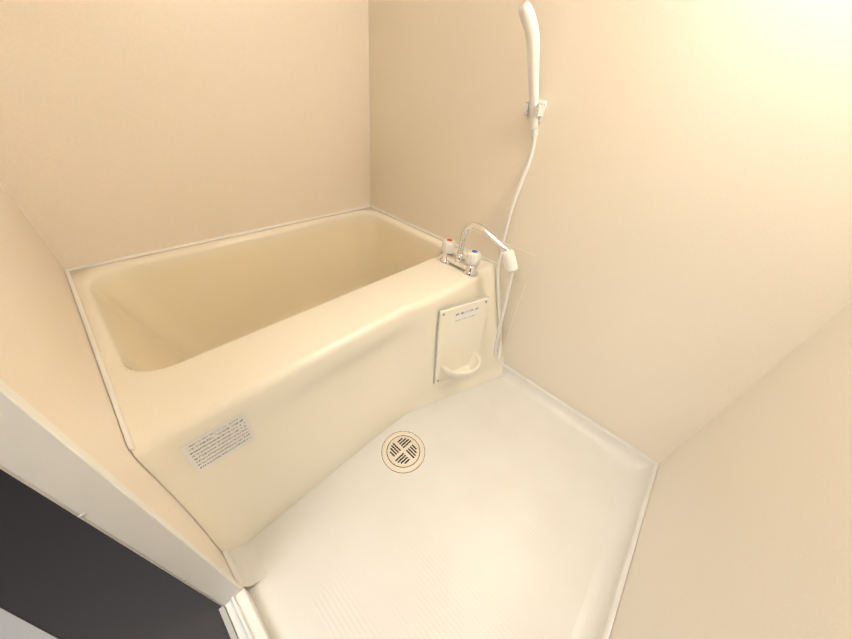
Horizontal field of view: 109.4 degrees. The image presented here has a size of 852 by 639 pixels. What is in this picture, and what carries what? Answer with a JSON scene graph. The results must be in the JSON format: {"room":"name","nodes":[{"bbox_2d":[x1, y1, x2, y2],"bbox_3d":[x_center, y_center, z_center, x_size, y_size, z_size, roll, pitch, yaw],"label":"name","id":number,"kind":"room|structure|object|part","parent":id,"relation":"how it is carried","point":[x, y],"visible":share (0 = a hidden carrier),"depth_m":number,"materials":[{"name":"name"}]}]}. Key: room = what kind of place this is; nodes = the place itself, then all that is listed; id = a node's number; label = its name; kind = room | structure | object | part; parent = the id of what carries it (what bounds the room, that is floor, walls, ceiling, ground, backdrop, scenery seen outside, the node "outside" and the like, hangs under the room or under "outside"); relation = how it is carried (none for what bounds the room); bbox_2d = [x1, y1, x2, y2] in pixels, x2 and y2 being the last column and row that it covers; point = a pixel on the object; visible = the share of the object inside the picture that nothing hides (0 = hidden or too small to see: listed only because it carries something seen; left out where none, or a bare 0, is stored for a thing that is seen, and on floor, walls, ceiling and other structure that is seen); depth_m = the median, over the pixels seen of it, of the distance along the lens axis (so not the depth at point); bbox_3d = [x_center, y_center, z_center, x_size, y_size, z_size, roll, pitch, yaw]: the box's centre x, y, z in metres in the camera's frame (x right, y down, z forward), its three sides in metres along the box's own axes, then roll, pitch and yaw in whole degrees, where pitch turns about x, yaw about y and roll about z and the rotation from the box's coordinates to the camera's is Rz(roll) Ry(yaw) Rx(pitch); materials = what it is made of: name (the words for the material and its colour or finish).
{"room":"bathroom","nodes":[
{"label":"bathroom","id":0,"kind":"room"},
{"bbox_2d":[0,182,234,605],"bbox_3d":[-0.470,-0.106,0.220,1.690,2.070,0.040,33,45,29],"label":"wall","id":1,"kind":"structure","parent":0,"point":[50,371],"depth_m":0.49,"materials":[{"name":"beige plastic"}]},
{"bbox_2d":[0,379,270,638],"bbox_3d":[-0.144,0.146,0.029,0.699,1.876,0.056,33,45,29],"label":"door frame","id":2,"kind":"structure","parent":1,"relation":"attached to","point":[40,451],"depth_m":0.39,"materials":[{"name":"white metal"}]},
{"bbox_2d":[0,0,370,268],"bbox_3d":[-0.681,-0.767,1.027,0.040,2.070,1.280,33,45,29],"label":"wall","id":3,"kind":"structure","parent":0,"point":[129,127],"depth_m":0.96,"materials":[{"name":"beige plastic"}]},
{"bbox_2d":[243,378,630,638],"bbox_3d":[-0.151,0.436,1.224,1.690,0.050,1.200,33,45,29],"label":"floor","id":4,"kind":"structure","parent":0,"point":[492,515],"depth_m":0.93,"materials":[{"name":"white plastic"}]},
{"bbox_2d":[64,205,517,551],"bbox_3d":[-0.351,-0.017,1.150,1.035,0.709,1.198,33,45,29],"label":"bathtub","id":5,"kind":"object","parent":4,"relation":"on","point":[258,381],"visible":1,"depth_m":1.00,"materials":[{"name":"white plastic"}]},
{"bbox_3d":[0.162,0.111,1.184,0.234,0.358,0.099,-17,38,-28],"label":"panel","id":6,"kind":"part","parent":5,"relation":"part of","materials":[{"name":"white plastic"}]},
{"bbox_2d":[440,222,517,275],"bbox_3d":[0.196,-0.259,1.127,0.322,0.194,0.074,33,45,29],"label":"faucet","id":7,"kind":"object","parent":5,"relation":"on","point":[457,263],"depth_m":1.15,"materials":[{"name":"silver metal"}]},
{"bbox_2d":[381,431,424,472],"bbox_3d":[-0.084,0.489,1.124,0.163,0.004,0.163,33,45,29],"label":"floor drain","id":8,"kind":"object","parent":4,"relation":"on","point":[402,451],"visible":1,"depth_m":1.12,"materials":[{"name":"beige plastic"}]},
{"bbox_2d":[222,364,658,638],"bbox_3d":[0.162,0.599,0.987,0.845,0.050,1.200,33,45,29],"label":"baseboard","id":9,"kind":"structure","parent":4,"relation":"on","point":[597,613],"depth_m":0.97,"materials":[{"name":"white plastic"}]},
{"bbox_2d":[368,0,851,462],"bbox_3d":[0.384,-0.592,0.976,1.730,2.070,0.040,33,45,29],"label":"wall","id":10,"kind":"structure","parent":0,"point":[680,226],"depth_m":0.87,"materials":[{"name":"beige plastic"}]},
{"bbox_2d":[494,1,546,359],"bbox_3d":[0.308,-0.321,1.097,0.237,1.156,0.146,33,45,29],"label":"shower","id":11,"kind":"object","parent":10,"relation":"attached to","point":[534,109],"visible":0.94,"depth_m":0.91,"materials":[{"name":"white plastic"}]},
{"bbox_2d":[609,301,851,638],"bbox_3d":[0.567,0.068,0.167,0.040,2.070,1.240,33,45,29],"label":"wall","id":12,"kind":"structure","parent":0,"point":[745,532],"depth_m":0.58,"materials":[{"name":"beige plastic"}]},
{"label":"outside","id":13,"kind":"structure","parent":0,"visible":0},
{"bbox_2d":[0,469,230,638],"bbox_3d":[-1.140,1.050,0.248,3.390,0.095,1.763,33,45,29],"label":"door","id":14,"kind":"structure","parent":13,"point":[65,574],"depth_m":0.74,"materials":[{"name":"grey"}]},
{"bbox_2d":[0,608,57,638],"bbox_3d":[-1.392,0.874,0.350,1.420,0.004,1.000,14,39,9],"label":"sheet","id":15,"kind":"object","parent":14,"relation":"on","point":[12,626],"depth_m":0.67,"materials":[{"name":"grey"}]}
]}

